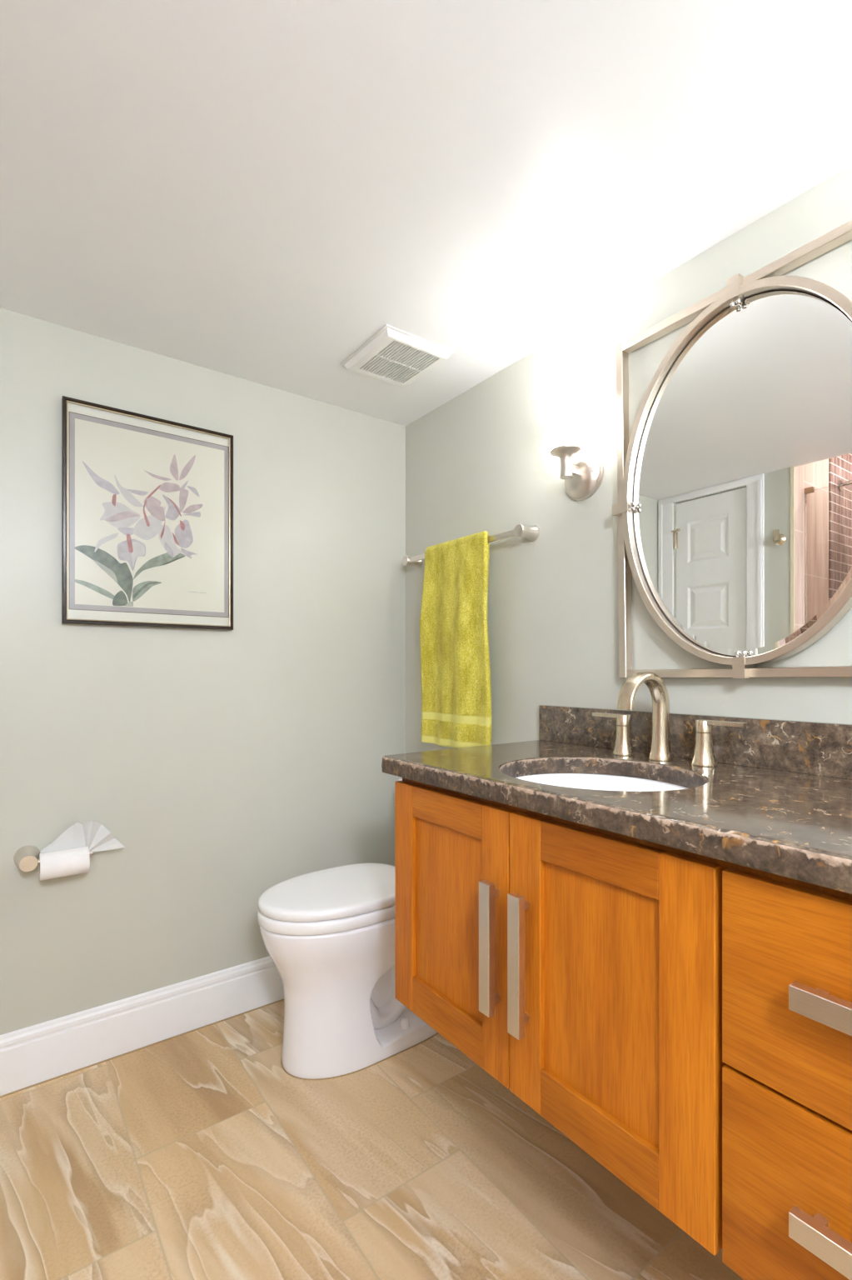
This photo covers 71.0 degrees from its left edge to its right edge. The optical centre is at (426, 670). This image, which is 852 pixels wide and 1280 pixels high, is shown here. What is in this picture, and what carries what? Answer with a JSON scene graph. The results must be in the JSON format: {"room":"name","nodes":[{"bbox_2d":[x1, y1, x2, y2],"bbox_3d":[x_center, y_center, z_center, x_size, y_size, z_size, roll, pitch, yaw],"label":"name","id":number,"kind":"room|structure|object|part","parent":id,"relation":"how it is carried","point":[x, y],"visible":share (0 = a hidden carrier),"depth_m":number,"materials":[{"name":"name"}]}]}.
{"room":"bathroom","nodes":[
{"label":"bathroom","id":0,"kind":"room"},
{"bbox_2d":[0,308,405,1034],"bbox_3d":[-0.839,0.081,1.877,2.005,2.100,0.100,0,0,-36],"label":"wall","id":1,"kind":"structure","parent":0,"point":[227,767],"depth_m":1.88,"materials":[{"name":"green paint"}]},
{"bbox_2d":[13,845,93,871],"bbox_3d":[-1.019,0.509,1.636,0.182,0.061,0.074,0,0,-36],"label":"toilet paper holder","id":2,"kind":"object","parent":1,"relation":"attached to","point":[26,857],"visible":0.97,"depth_m":1.59,"materials":[{"name":"silver metal"}]},
{"bbox_3d":[-0.991,0.513,1.632,0.142,0.014,0.014,0,0,-36],"label":"arm","id":3,"kind":"part","parent":2,"relation":"part of","materials":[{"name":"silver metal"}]},
{"bbox_2d":[38,820,124,880],"bbox_3d":[-0.953,0.493,1.663,0.211,0.139,0.076,0,0,-36],"label":"toilet paper roll","id":4,"kind":"object","parent":2,"relation":"on","point":[68,855],"visible":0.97,"depth_m":1.65,"materials":[{"name":"white paper"}]},
{"bbox_2d":[0,955,284,1097],"bbox_3d":[-0.805,1.053,1.830,1.805,0.156,0.016,0,0,-36],"label":"baseboard","id":5,"kind":"structure","parent":1,"relation":"attached to","point":[37,1053],"depth_m":1.77,"materials":[{"name":"white paint"}]},
{"bbox_2d":[61,395,233,629],"bbox_3d":[-0.824,-0.448,1.807,0.477,0.632,0.026,0,0,-36],"label":"framed picture","id":6,"kind":"object","parent":1,"relation":"attached to","point":[147,501],"visible":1,"depth_m":1.79,"materials":[{"name":"beige paper"}]},
{"bbox_2d":[0,1000,744,1279],"bbox_3d":[-0.345,1.181,0.318,3.050,0.100,3.200,0,0,-36],"label":"floor","id":7,"kind":"structure","parent":0,"point":[195,1155],"depth_m":1.32,"materials":[{"name":"tile"}]},
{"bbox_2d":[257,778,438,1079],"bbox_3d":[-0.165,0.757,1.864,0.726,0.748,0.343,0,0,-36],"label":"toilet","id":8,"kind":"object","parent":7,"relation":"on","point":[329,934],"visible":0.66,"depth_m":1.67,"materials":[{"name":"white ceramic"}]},
{"bbox_3d":[-0.263,0.694,1.793,0.484,0.033,0.343,0,0,-36],"label":"seat","id":9,"kind":"part","parent":8,"relation":"part of","materials":[{"name":"white plastic"}]},
{"bbox_3d":[-0.263,0.660,1.793,0.482,0.030,0.340,0,0,-36],"label":"lid","id":10,"kind":"part","parent":8,"relation":"part of","materials":[{"name":"white plastic"}]},
{"bbox_3d":[-0.217,0.921,1.824,0.584,0.418,0.339,0,0,-36],"label":"bowl","id":11,"kind":"part","parent":8,"relation":"part of","materials":[{"name":"white ceramic"}]},
{"bbox_2d":[0,0,851,426],"bbox_3d":[0.109,-1.019,0.650,1.925,0.100,3.200,0,0,-36],"label":"ceiling","id":12,"kind":"structure","parent":0,"point":[250,190],"depth_m":1.13,"materials":[{"name":"white paint"}]},
{"bbox_2d":[340,324,454,388],"bbox_3d":[-0.091,-0.959,1.850,0.246,0.020,0.270,0,0,-36],"label":"ceiling vent","id":13,"kind":"object","parent":12,"relation":"in","point":[394,356],"visible":1,"depth_m":1.81,"materials":[{"name":"white plastic"}]},
{"bbox_2d":[359,340,439,384],"bbox_3d":[-0.084,-0.959,1.847,0.169,0.019,0.200,0,0,-36],"label":"grille","id":14,"kind":"object","parent":13,"relation":"attached to","point":[394,362],"depth_m":1.84,"materials":[{"name":"white plastic"}]},
{"bbox_2d":[405,165,851,753],"bbox_3d":[0.875,0.081,1.148,0.100,2.100,3.100,0,0,-36],"label":"wall","id":15,"kind":"structure","parent":0,"point":[482,460],"depth_m":1.70,"materials":[{"name":"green paint"}]},
{"bbox_2d":[402,524,539,569],"bbox_3d":[0.123,-0.416,2.035,0.064,0.050,0.650,0,0,-36],"label":"towel bar","id":16,"kind":"object","parent":15,"relation":"attached to","point":[532,532],"visible":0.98,"depth_m":1.82,"materials":[{"name":"silver metal"}]},
{"bbox_2d":[420,530,492,748],"bbox_3d":[0.095,-0.094,2.026,0.086,0.705,0.395,0,0,-36],"label":"bath towel","id":17,"kind":"object","parent":16,"relation":"hanging from","point":[456,668],"visible":1,"depth_m":1.97,"materials":[{"name":"yellow fabric"}]},
{"bbox_2d":[540,387,604,500],"bbox_3d":[0.381,-0.602,1.614,0.146,0.258,0.140,0,0,-36],"label":"wall sconce","id":18,"kind":"object","parent":15,"relation":"attached to","point":[566,412],"visible":1,"depth_m":1.58,"materials":[{"name":"white glass"}]},
{"bbox_3d":[0.379,-0.664,1.612,0.140,0.134,0.140,0,0,-36],"label":"lamp shade","id":19,"kind":"part","parent":18,"relation":"part of","materials":[{"name":"white glass"}]},
{"bbox_3d":[0.398,-0.548,1.626,0.050,0.022,0.012,0,0,-36],"label":"arm","id":20,"kind":"part","parent":18,"relation":"part of","materials":[{"name":"silver metal"}]},
{"bbox_3d":[0.426,-0.537,1.647,0.034,0.129,0.129,0,0,-36],"label":"plate","id":21,"kind":"part","parent":18,"relation":"part of","materials":[{"name":"silver metal"}]},
{"bbox_2d":[395,777,851,1279],"bbox_3d":[0.497,0.515,1.082,0.584,0.538,1.233,0,0,-36],"label":"vanity cabinet","id":22,"kind":"object","parent":15,"relation":"attached to","point":[683,1018],"visible":0.98,"depth_m":0.88,"materials":[{"name":"brown wood"}]},
{"bbox_3d":[0.051,0.518,1.282,0.009,0.377,0.248,0,0,-36],"label":"door panel","id":23,"kind":"part","parent":22,"relation":"part of","materials":[{"name":"brown wood"}]},
{"bbox_3d":[0.048,0.525,1.278,0.020,0.520,0.386,0,0,-36],"label":"cabinet door","id":24,"kind":"part","parent":22,"relation":"part of","materials":[{"name":"brown wood"}]},
{"bbox_3d":[0.122,0.522,1.129,0.035,0.246,0.029,0,0,-36],"label":"handle","id":25,"kind":"part","parent":22,"relation":"part of","materials":[{"name":"silver metal"}]},
{"bbox_3d":[0.168,0.524,1.067,0.035,0.248,0.029,0,0,-36],"label":"handle","id":26,"kind":"part","parent":22,"relation":"part of","materials":[{"name":"silver metal"}]},
{"bbox_3d":[0.281,0.518,0.967,0.009,0.377,0.238,0,0,-36],"label":"door panel","id":27,"kind":"part","parent":22,"relation":"part of","materials":[{"name":"brown wood"}]},
{"bbox_3d":[0.279,0.525,0.962,0.020,0.520,0.391,0,0,-36],"label":"cabinet door","id":28,"kind":"part","parent":22,"relation":"part of","materials":[{"name":"brown wood"}]},
{"bbox_2d":[381,740,851,894],"bbox_3d":[0.502,0.226,1.085,0.574,0.039,1.297,0,0,-36],"label":"countertop","id":29,"kind":"structure","parent":22,"relation":"on","point":[798,826],"depth_m":0.97,"materials":[{"name":"brown stone"}]},
{"bbox_2d":[515,773,687,791],"bbox_3d":[0.351,0.317,1.220,0.395,0.144,0.425,0,0,-36],"label":"sink","id":30,"kind":"object","parent":29,"relation":"in","point":[585,781],"visible":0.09,"depth_m":1.40,"materials":[{"name":"white ceramic"}]},
{"bbox_2d":[592,671,748,766],"bbox_3d":[0.497,0.104,1.345,0.172,0.203,0.380,0,0,-36],"label":"faucet","id":31,"kind":"object","parent":29,"relation":"on","point":[661,749],"visible":1,"depth_m":1.35,"materials":[{"name":"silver metal"}]},
{"bbox_3d":[0.464,0.121,1.491,0.035,0.026,0.105,0,0,-36],"label":"lever","id":32,"kind":"part","parent":31,"relation":"part of","materials":[{"name":"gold metal"}]},
{"bbox_3d":[0.485,0.170,1.463,0.053,0.071,0.053,0,0,-36],"label":"handle","id":33,"kind":"part","parent":31,"relation":"part of","materials":[{"name":"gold metal"}]},
{"bbox_3d":[0.496,0.104,1.343,0.168,0.203,0.053,0,0,-36],"label":"spout","id":34,"kind":"part","parent":31,"relation":"part of","materials":[{"name":"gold metal"}]},
{"bbox_3d":[0.605,0.170,1.298,0.053,0.071,0.053,0,0,-36],"label":"handle","id":35,"kind":"part","parent":31,"relation":"part of","materials":[{"name":"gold metal"}]},
{"bbox_3d":[0.626,0.121,1.270,0.035,0.026,0.105,0,0,-36],"label":"lever","id":36,"kind":"part","parent":31,"relation":"part of","materials":[{"name":"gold metal"}]},
{"bbox_3d":[0.531,0.655,0.618,0.020,0.258,0.444,0,0,-36],"label":"drawer","id":37,"kind":"part","parent":22,"relation":"part of","materials":[{"name":"brown wood"}]},
{"bbox_3d":[0.531,0.392,0.618,0.020,0.254,0.444,0,0,-36],"label":"drawer","id":38,"kind":"part","parent":22,"relation":"part of","materials":[{"name":"brown wood"}]},
{"bbox_3d":[0.508,0.642,0.603,0.036,0.029,0.246,0,0,-36],"label":"handle","id":39,"kind":"part","parent":22,"relation":"part of","materials":[{"name":"silver metal"}]},
{"bbox_3d":[0.508,0.379,0.603,0.036,0.029,0.246,0,0,-36],"label":"handle","id":40,"kind":"part","parent":22,"relation":"part of","materials":[{"name":"silver metal"}]},
{"bbox_2d":[539,705,851,779],"bbox_3d":[0.726,0.154,1.248,0.020,0.103,1.297,0,0,-36],"label":"backsplash","id":41,"kind":"structure","parent":15,"relation":"attached to","point":[809,747],"depth_m":1.30,"materials":[{"name":"brown stone"}]},
{"bbox_2d":[612,220,851,678],"bbox_3d":[0.678,-0.412,1.283,0.050,0.858,0.625,0,-1,-36],"label":"wall mirror","id":42,"kind":"object","parent":15,"relation":"attached to","point":[733,509],"visible":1,"depth_m":1.27,"materials":[{"name":"silver glass"}]},
{"bbox_3d":[0.516,-0.408,1.486,0.019,0.025,0.014,0,-1,-36],"label":"screw knob","id":43,"kind":"part","parent":42,"relation":"part of","materials":[{"name":"silver metal"}]},
{"bbox_3d":[0.667,-0.788,1.281,0.019,0.014,0.025,0,-1,-36],"label":"screw knob","id":44,"kind":"part","parent":42,"relation":"part of","materials":[{"name":"silver metal"}]},
{"bbox_3d":[0.673,-0.035,1.272,0.019,0.014,0.025,0,-1,-36],"label":"screw knob","id":45,"kind":"part","parent":42,"relation":"part of","materials":[{"name":"silver metal"}]}
]}

